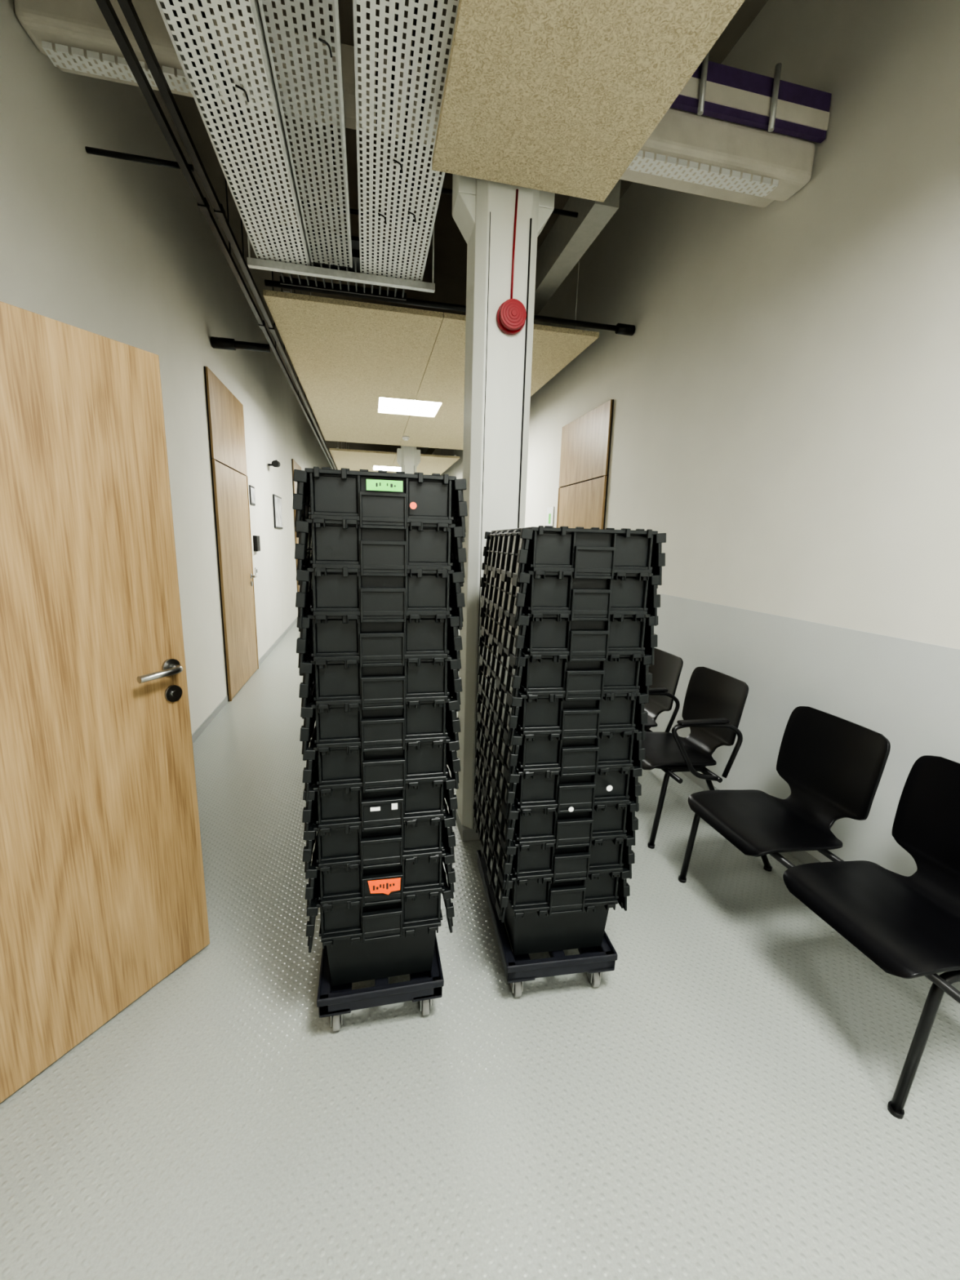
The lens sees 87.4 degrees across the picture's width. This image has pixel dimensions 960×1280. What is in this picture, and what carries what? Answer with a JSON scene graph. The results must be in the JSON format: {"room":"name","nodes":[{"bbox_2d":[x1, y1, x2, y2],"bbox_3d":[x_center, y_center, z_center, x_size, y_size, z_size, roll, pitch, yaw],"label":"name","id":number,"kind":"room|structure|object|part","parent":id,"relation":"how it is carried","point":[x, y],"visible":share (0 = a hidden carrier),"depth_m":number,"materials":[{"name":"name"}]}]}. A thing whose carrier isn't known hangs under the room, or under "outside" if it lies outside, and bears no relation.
{"room":"office corridor","nodes":[
{"label":"office corridor","id":0,"kind":"room"},
{"bbox_2d":[0,0,329,733],"bbox_3d":[-2.954,-2.119,7.162,0.150,4.150,22.600,-1,11,-12],"label":"wall","id":1,"kind":"structure","parent":0,"point":[122,251],"depth_m":3.13,"materials":[{"name":"paint"}]},
{"bbox_2d":[0,301,209,1103],"bbox_3d":[-1.168,0.213,1.206,0.042,1.940,0.950,7,12,25],"label":"leaf","id":2,"kind":"object","parent":1,"relation":"attached to","point":[103,891],"visible":1,"depth_m":1.35,"materials":[{"name":"brown wood"}]},
{"bbox_2d":[137,658,182,702],"bbox_3d":[-1.004,0.131,1.532,0.173,0.137,0.151,7,12,25],"label":"door handle","id":3,"kind":"object","parent":2,"relation":"attached to","point":[171,667],"depth_m":1.54,"materials":[{"name":"metal"}]},
{"bbox_2d":[84,146,193,171],"bbox_3d":[-1.574,-2.232,2.330,0.440,0.023,0.024,-1,11,-12],"label":"conduit","id":4,"kind":"object","parent":1,"relation":"attached to","point":[91,150],"visible":1,"depth_m":2.32,"materials":[{"name":"metal"}]},
{"bbox_2d":[204,366,244,701],"bbox_3d":[-2.322,-0.913,4.758,0.010,2.740,1.180,-1,11,-12],"label":"lining","id":5,"kind":"object","parent":1,"relation":"attached to","point":[204,366],"visible":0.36,"depth_m":4.17,"materials":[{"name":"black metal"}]},
{"bbox_2d":[13,0,446,145],"bbox_3d":[-0.938,-2.408,2.111,1.607,0.235,0.305,-1,11,-12],"label":"duct","id":6,"kind":"object","parent":1,"relation":"attached to","point":[78,24],"visible":0.41,"depth_m":1.93,"materials":[{"name":"white metal"}]},
{"bbox_2d":[41,40,286,111],"bbox_3d":[-1.235,-2.261,2.025,0.870,0.022,0.080,-1,11,-12],"label":"ventilation grille","id":7,"kind":"object","parent":6,"relation":"attached to","point":[60,48],"visible":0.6,"depth_m":1.97,"materials":[{"name":"white metal"}]},
{"bbox_3d":[-0.956,-2.453,2.192,1.607,0.180,0.125,-1,11,-12],"label":"casing","id":8,"kind":"part","parent":6,"relation":"part of","materials":[{"name":"white paint"}]},
{"bbox_2d":[204,366,258,701],"bbox_3d":[-2.278,-0.913,4.767,0.079,2.740,1.180,-1,11,-12],"label":"door","id":9,"kind":"structure","parent":1,"relation":"in","point":[226,418],"depth_m":4.38,"materials":[{"name":"brown wood"}]},
{"bbox_2d":[215,461,257,698],"bbox_3d":[-2.319,-0.576,4.830,0.016,2.036,1.120,-1,11,-12],"label":"leaf","id":10,"kind":"object","parent":9,"relation":"attached to","point":[232,486],"visible":0.96,"depth_m":4.74,"materials":[{"name":"brown wood"}]},
{"bbox_3d":[-2.376,-0.626,5.266,0.063,0.132,0.146,-1,11,-12],"label":"lever handle","id":11,"kind":"part","parent":9,"relation":"part of","materials":[{"name":"metal"}]},
{"bbox_2d":[210,336,270,352],"bbox_3d":[-1.986,-2.452,4.178,0.440,0.080,0.084,-1,11,-12],"label":"conduit","id":12,"kind":"object","parent":1,"relation":"attached to","point":[220,343],"visible":0.98,"depth_m":4.15,"materials":[{"name":"metal"}]},
{"bbox_2d":[191,616,297,743],"bbox_3d":[-2.933,-0.114,7.571,0.008,0.060,22.200,-1,11,-12],"label":"baseboard","id":13,"kind":"structure","parent":1,"relation":"attached to","point":[208,720],"depth_m":4.19,"materials":[{"name":"grey plastic"}]},
{"bbox_2d":[248,484,255,505],"bbox_3d":[-2.495,-1.583,5.503,0.012,0.200,0.220,-1,11,-12],"label":"room sign","id":14,"kind":"object","parent":1,"relation":"attached to","point":[251,489],"visible":1,"depth_m":5.46,"materials":[{"name":"white plastic"}]},
{"bbox_2d":[253,535,260,551],"bbox_3d":[-2.498,-1.081,5.619,0.040,0.170,0.150,-1,11,-12],"label":"intercom box","id":15,"kind":"object","parent":1,"relation":"attached to","point":[256,543],"visible":1,"depth_m":5.56,"materials":[{"name":"black plastic"}]},
{"bbox_2d":[267,460,280,467],"bbox_3d":[-2.648,-2.260,6.439,0.140,0.099,0.189,-1,11,-12],"label":"security camera","id":16,"kind":"object","parent":1,"relation":"attached to","point":[275,463],"visible":1,"depth_m":6.37,"materials":[{"name":"black plastic"}]},
{"bbox_2d":[272,493,283,528],"bbox_3d":[-2.834,-1.792,7.045,0.022,0.440,0.600,-1,11,-12],"label":"picture frame","id":17,"kind":"object","parent":1,"relation":"attached to","point":[277,500],"visible":1,"depth_m":6.96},
{"bbox_2d":[291,458,297,591],"bbox_3d":[-3.336,-1.824,9.277,0.010,2.740,1.100,-1,11,-12],"label":"lining","id":18,"kind":"object","parent":1,"relation":"attached to","point":[291,459],"visible":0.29,"depth_m":8.67,"materials":[{"name":"brown wood"}]},
{"bbox_2d":[292,458,301,591],"bbox_3d":[-3.292,-1.825,9.286,0.079,2.740,1.100,-1,11,-12],"label":"door","id":19,"kind":"structure","parent":1,"relation":"in","point":[295,465],"depth_m":8.73,"materials":[{"name":"brown wood"}]},
{"bbox_2d":[329,458,337,469],"bbox_3d":[-3.705,-4.301,18.226,3.230,4.150,0.150,-1,11,-12],"label":"wall","id":20,"kind":"structure","parent":0,"point":[330,459],"depth_m":17.47,"materials":[{"name":"paint"}]},
{"bbox_2d":[158,0,768,458],"bbox_3d":[-1.245,-4.253,7.115,3.630,0.150,22.600,-1,11,-12],"label":"ceiling","id":21,"kind":"structure","parent":0,"point":[450,276],"depth_m":3.98,"materials":[{"name":"concrete"}]},
{"bbox_2d":[95,0,333,469],"bbox_3d":[-1.840,-3.116,4.651,0.038,1.169,17.100,-1,11,-12],"label":"ceiling pipe","id":22,"kind":"object","parent":21,"relation":"hanging from","point":[105,6],"visible":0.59,"depth_m":2.12,"materials":[{"name":"metal"}]},
{"bbox_2d":[117,0,336,469],"bbox_3d":[-1.772,-3.110,4.668,0.038,1.184,17.100,-1,11,-12],"label":"ceiling pipe","id":23,"kind":"object","parent":21,"relation":"hanging from","point":[129,11],"visible":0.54,"depth_m":2.09,"materials":[{"name":"metal"}]},
{"bbox_2d":[328,448,459,475],"bbox_3d":[-2.484,-4.297,13.461,2.385,0.035,8.700,-1,11,-12],"label":"board","id":24,"kind":"object","parent":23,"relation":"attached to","point":[353,460],"visible":0.39,"depth_m":10.09,"materials":[{"name":"brown wood"}]},
{"bbox_2d":[373,466,400,471],"bbox_3d":[-2.031,-3.852,11.250,0.704,0.026,0.694,-1,11,-12],"label":"led ceiling light","id":25,"kind":"object","parent":24,"relation":"attached to","point":[375,468],"visible":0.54,"depth_m":11.25,"materials":[{"name":"white plastic"}]},
{"bbox_2d":[262,289,599,449],"bbox_3d":[-0.808,-2.791,5.993,2.385,0.035,5.100,-1,11,-12],"label":"ceiling panel","id":26,"kind":"object","parent":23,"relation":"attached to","point":[345,356],"visible":0.67,"depth_m":4.44,"materials":[{"name":"brown wood"}]},
{"bbox_2d":[402,435,409,440],"bbox_3d":[-1.134,-3.086,7.688,0.110,0.050,0.110,-1,11,-12],"label":"smoke detector","id":27,"kind":"object","parent":26,"relation":"attached to","point":[404,437],"visible":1,"depth_m":7.66,"materials":[{"name":"white plastic"}]},
{"bbox_2d":[377,397,441,416],"bbox_3d":[-0.855,-2.795,6.008,0.704,0.026,0.704,-1,11,-12],"label":"led ceiling light","id":28,"kind":"object","parent":26,"relation":"attached to","point":[385,405],"visible":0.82,"depth_m":5.98,"materials":[{"name":"white plastic"}]},
{"bbox_2d":[328,8,334,215],"bbox_3d":[-0.794,-2.816,2.701,0.008,0.947,0.008,-1,11,-12],"label":"rod","id":29,"kind":"object","parent":21,"relation":"hanging from","point":[329,8],"visible":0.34,"depth_m":2.72,"materials":[{"name":"black metal"}]},
{"bbox_2d":[266,224,412,300],"bbox_3d":[-0.839,-2.294,3.078,0.800,0.105,0.460,-1,11,-12],"label":"ventilation grille","id":30,"kind":"object","parent":29,"relation":"hanging from","point":[291,281],"visible":0.48,"depth_m":3.13,"materials":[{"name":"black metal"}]},
{"bbox_2d":[235,0,435,293],"bbox_3d":[-0.732,-2.636,2.665,1.000,1.290,0.035,-1,11,-12],"label":"support rail","id":31,"kind":"object","parent":21,"relation":"attached to","point":[252,263],"visible":0.64,"depth_m":2.77,"materials":[{"name":"grey metal"}]},
{"bbox_2d":[155,0,310,266],"bbox_3d":[-0.391,-1.461,-0.267,0.269,0.052,6.220,-1,11,-12],"label":"cable tray","id":32,"kind":"object","parent":31,"relation":"on","point":[170,20],"visible":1,"depth_m":1.75,"materials":[{"name":"white metal"}]},
{"bbox_2d":[257,0,352,267],"bbox_3d":[-0.146,-1.489,-0.218,0.219,0.052,6.220,-1,11,-12],"label":"cable tray","id":33,"kind":"object","parent":31,"relation":"on","point":[278,10],"visible":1,"depth_m":1.78,"materials":[{"name":"grey metal"}]},
{"bbox_2d":[352,0,459,281],"bbox_3d":[0.168,-1.470,-0.144,0.344,0.052,6.220,-1,11,-12],"label":"cable tray","id":34,"kind":"object","parent":31,"relation":"on","point":[363,10],"visible":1,"depth_m":1.78,"materials":[{"name":"white metal"}]},
{"bbox_2d":[168,0,437,255],"bbox_3d":[-0.105,-1.421,-0.310,0.774,0.074,6.000,-1,11,-12],"label":"cable bundle","id":35,"kind":"object","parent":34,"relation":"on","point":[415,9],"visible":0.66,"depth_m":1.68,"materials":[{"name":"black plastic"}]},
{"bbox_2d":[283,130,589,330],"bbox_3d":[-0.763,-3.356,5.889,2.205,1.115,5.000,-1,11,-12],"label":"rails","id":36,"kind":"object","parent":21,"relation":"hanging from","point":[284,131],"visible":0.06,"depth_m":3.98,"materials":[{"name":"grey metal"}]},
{"bbox_3d":[0.772,-1.922,-0.705,0.509,1.315,5.160,-1,11,-12],"label":"rails","id":37,"kind":"object","parent":21,"relation":"hanging from","visible":0},
{"bbox_2d":[431,0,744,202],"bbox_3d":[0.724,-1.260,-0.583,0.689,0.035,5.260,-1,11,-12],"label":"ceiling panel","id":38,"kind":"object","parent":37,"relation":"hanging from","point":[556,96],"visible":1,"depth_m":1.50,"materials":[{"name":"brown wood"}]},
{"bbox_2d":[0,622,959,1279],"bbox_3d":[-1.363,-0.059,7.934,3.630,0.100,22.600,-1,11,-12],"label":"floor","id":39,"kind":"structure","parent":0,"point":[714,1108],"depth_m":1.32,"materials":[{"name":"rubber"}]},
{"bbox_2d":[316,933,444,1031],"bbox_3d":[-0.352,1.040,1.765,0.364,0.163,0.608,-1,11,-12],"label":"wheeled dolly","id":40,"kind":"object","parent":39,"relation":"on","point":[335,1001],"visible":0.45,"depth_m":1.48,"materials":[{"name":"plastic"}]},
{"bbox_2d":[292,466,467,986],"bbox_3d":[-0.320,0.256,1.614,0.430,1.460,0.613,-1,11,-12],"label":"plastic crates","id":41,"kind":"object","parent":40,"relation":"on","point":[380,555],"visible":1,"depth_m":1.32,"materials":[{"name":"black plastic"}]},
{"bbox_2d":[396,445,420,474],"bbox_3d":[-1.275,-2.420,8.971,0.400,4.140,0.260,-1,11,-12],"label":"shaft","id":42,"kind":"object","parent":39,"relation":"on","point":[408,453],"depth_m":8.71,"materials":[{"name":"white paint"}]},
{"bbox_3d":[-1.253,-3.185,8.822,0.400,0.300,0.160,-1,11,-12],"label":"capital brackets","id":43,"kind":"part","parent":42,"relation":"part of","materials":[{"name":"white paint"}]},
{"bbox_2d":[452,173,555,828],"bbox_3d":[0.073,-1.067,2.235,0.400,4.140,0.260,-1,11,-12],"label":"column","id":44,"kind":"structure","parent":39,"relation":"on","point":[505,353],"depth_m":2.12,"materials":[{"name":"white paint"}]},
{"bbox_2d":[455,808,479,841],"bbox_3d":[0.017,0.935,2.626,0.268,0.060,0.268,-1,11,-12],"label":"baseboard","id":45,"kind":"structure","parent":44,"relation":"attached to","point":[467,833],"depth_m":2.48,"materials":[{"name":"grey plastic"}]},
{"bbox_2d":[473,211,532,823],"bbox_3d":[0.087,-0.374,2.239,0.170,2.660,0.007,-1,11,-12],"label":"cable","id":46,"kind":"object","parent":44,"relation":"attached to","point":[531,219],"visible":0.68,"depth_m":2.12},
{"bbox_3d":[0.094,-1.832,2.086,0.400,0.300,0.160,-1,11,-12],"label":"capital brackets","id":47,"kind":"part","parent":44,"relation":"part of","materials":[{"name":"white paint"}]},
{"bbox_2d":[496,189,526,334],"bbox_3d":[0.136,-1.506,1.992,0.120,0.520,0.064,-1,11,-12],"label":"fire alarm siren","id":48,"kind":"object","parent":44,"relation":"attached to","point":[511,315],"visible":1,"depth_m":2.01,"materials":[{"name":"red plastic"}]},
{"bbox_2d":[476,849,617,997],"bbox_3d":[0.212,1.032,1.890,0.364,0.163,0.608,0,11,-10],"label":"wheeled dolly","id":49,"kind":"object","parent":39,"relation":"on","point":[593,961],"visible":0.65,"depth_m":1.61,"materials":[{"name":"plastic"}]},
{"bbox_2d":[472,525,666,955],"bbox_3d":[0.240,0.303,1.749,0.432,1.345,0.613,0,11,-10],"label":"plastic crates","id":50,"kind":"object","parent":49,"relation":"on","point":[567,642],"visible":1,"depth_m":1.47,"materials":[{"name":"black plastic"}]},
{"bbox_2d":[644,647,683,731],"bbox_3d":[0.896,0.482,3.058,0.552,0.831,0.515,-1,11,-12],"label":"chair","id":51,"kind":"object","parent":39,"relation":"on","point":[666,669],"visible":0.32,"depth_m":2.99,"materials":[{"name":"black paint"}]},
{"bbox_3d":[0.918,0.594,3.086,0.499,0.602,0.515,-1,11,-12],"label":"frame","id":52,"kind":"part","parent":51,"relation":"part of","materials":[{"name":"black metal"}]},
{"bbox_2d":[641,666,748,848],"bbox_3d":[1.006,0.581,2.568,0.552,0.831,0.530,-1,11,-12],"label":"chair","id":53,"kind":"object","parent":39,"relation":"on","point":[714,701],"visible":0.88,"depth_m":2.48,"materials":[{"name":"black paint"}]},
{"bbox_2d":[678,706,890,883],"bbox_3d":[1.144,0.706,1.951,0.552,0.831,0.532,-1,11,-12],"label":"chair","id":54,"kind":"object","parent":39,"relation":"on","point":[833,766],"visible":1,"depth_m":1.90,"materials":[{"name":"black paint"}]},
{"bbox_3d":[1.167,0.817,1.979,0.499,0.602,0.532,-1,11,-12],"label":"frame","id":55,"kind":"part","parent":54,"relation":"part of","materials":[{"name":"black metal"}]},
{"bbox_2d":[782,755,959,1119],"bbox_3d":[1.253,0.804,1.464,0.552,0.831,0.485,-1,11,-12],"label":"chair","id":56,"kind":"object","parent":39,"relation":"on","point":[908,927],"visible":1,"depth_m":1.48,"materials":[{"name":"black paint"}]},
{"bbox_3d":[1.276,0.915,1.492,0.499,0.602,0.485,-1,11,-12],"label":"frame","id":57,"kind":"part","parent":56,"relation":"part of","materials":[{"name":"black metal"}]},
{"bbox_2d":[420,179,621,454],"bbox_3d":[-1.019,-4.002,10.297,0.140,0.250,15.900,-1,11,-12],"label":"ceiling beam","id":58,"kind":"structure","parent":0,"point":[568,239],"depth_m":3.14,"materials":[{"name":"grey metal"}]},
{"bbox_2d":[400,181,577,217],"bbox_3d":[0.068,-2.424,2.765,1.000,0.023,0.024,-1,11,-12],"label":"conduit","id":59,"kind":"object","parent":58,"relation":"attached to","point":[445,191],"visible":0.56,"depth_m":2.84,"materials":[{"name":"metal"}]},
{"bbox_2d":[431,0,959,876],"bbox_3d":[0.345,-2.169,7.892,0.152,4.150,22.600,-1,11,-12],"label":"wall","id":60,"kind":"structure","parent":0,"point":[784,389],"depth_m":2.30,"materials":[{"name":"paint"}]},
{"bbox_2d":[264,279,635,335],"bbox_3d":[-0.114,-2.328,3.526,2.610,0.067,0.070,-1,11,-12],"label":"conduit","id":61,"kind":"object","parent":60,"relation":"attached to","point":[620,328],"visible":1,"depth_m":3.49,"materials":[{"name":"metal"}]},
{"bbox_2d":[546,506,554,527],"bbox_3d":[0.780,-1.351,5.595,0.012,0.250,0.200,-1,11,-12],"label":"room sign","id":62,"kind":"object","parent":60,"relation":"attached to","point":[550,511],"visible":0.82,"depth_m":5.57,"materials":[{"name":"white plastic"}]},
{"bbox_2d":[555,399,612,528],"bbox_3d":[0.901,-0.792,4.889,0.079,2.630,1.080,-1,11,-12],"label":"door","id":63,"kind":"structure","parent":60,"relation":"in","point":[585,440],"depth_m":4.57,"materials":[{"name":"brown wood"}]},
{"bbox_2d":[557,476,603,528],"bbox_3d":[0.922,-0.500,4.957,0.016,2.016,1.020,-1,11,-12],"label":"leaf","id":64,"kind":"object","parent":63,"relation":"attached to","point":[580,504],"visible":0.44,"depth_m":4.72,"materials":[{"name":"brown wood"}]},
{"bbox_2d":[560,399,613,528],"bbox_3d":[0.944,-0.793,4.899,0.010,2.630,1.080,-1,11,-12],"label":"lining","id":65,"kind":"object","parent":60,"relation":"attached to","point":[612,399],"visible":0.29,"depth_m":4.25,"materials":[{"name":"brown wood"}]},
{"bbox_2d":[619,107,815,208],"bbox_3d":[0.897,-2.203,2.261,1.195,0.235,0.305,-1,11,-12],"label":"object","id":66,"kind":"object","parent":60,"relation":"attached to","point":[689,136],"visible":0.6,"depth_m":2.19,"materials":[{"name":"white paint"}]},
{"bbox_3d":[0.879,-2.247,2.342,1.195,0.180,0.125,-1,11,-12],"label":"casing","id":67,"kind":"part","parent":66,"relation":"part of","materials":[{"name":"white paint"}]},
{"bbox_2d":[626,150,778,197],"bbox_3d":[0.922,-2.026,2.175,0.800,0.022,0.080,-1,11,-12],"label":"vent grille","id":68,"kind":"object","parent":66,"relation":"attached to","point":[648,155],"visible":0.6,"depth_m":2.17,"materials":[{"name":"white metal"}]},
{"bbox_2d":[680,771,820,864],"bbox_3d":[0.210,-0.162,8.266,0.008,0.060,22.200,-1,11,-12],"label":"baseboard","id":69,"kind":"structure","parent":60,"relation":"attached to","point":[803,856],"depth_m":2.43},
{"bbox_2d":[670,51,831,142],"bbox_3d":[1.038,-2.279,2.083,0.995,0.230,0.057,-1,11,-12],"label":"boards","id":70,"kind":"object","parent":60,"relation":"attached to","point":[714,90],"visible":0.74,"depth_m":2.11,"materials":[{"name":"dark purple paint"},{"name":"white paint"},{"name":"galvanised steel"}]},
{"bbox_3d":[-0.387,-2.852,2.942,0.008,0.947,0.008,-1,11,-12],"label":"rod","id":71,"kind":"object","parent":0,"visible":0},
{"bbox_2d":[272,195,431,226],"bbox_3d":[-0.739,-2.539,2.978,0.920,0.023,0.024,-1,11,-12],"label":"conduit","id":72,"kind":"object","parent":71,"relation":"attached to","point":[354,211],"visible":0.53,"depth_m":2.97,"materials":[{"name":"metal"}]}
]}

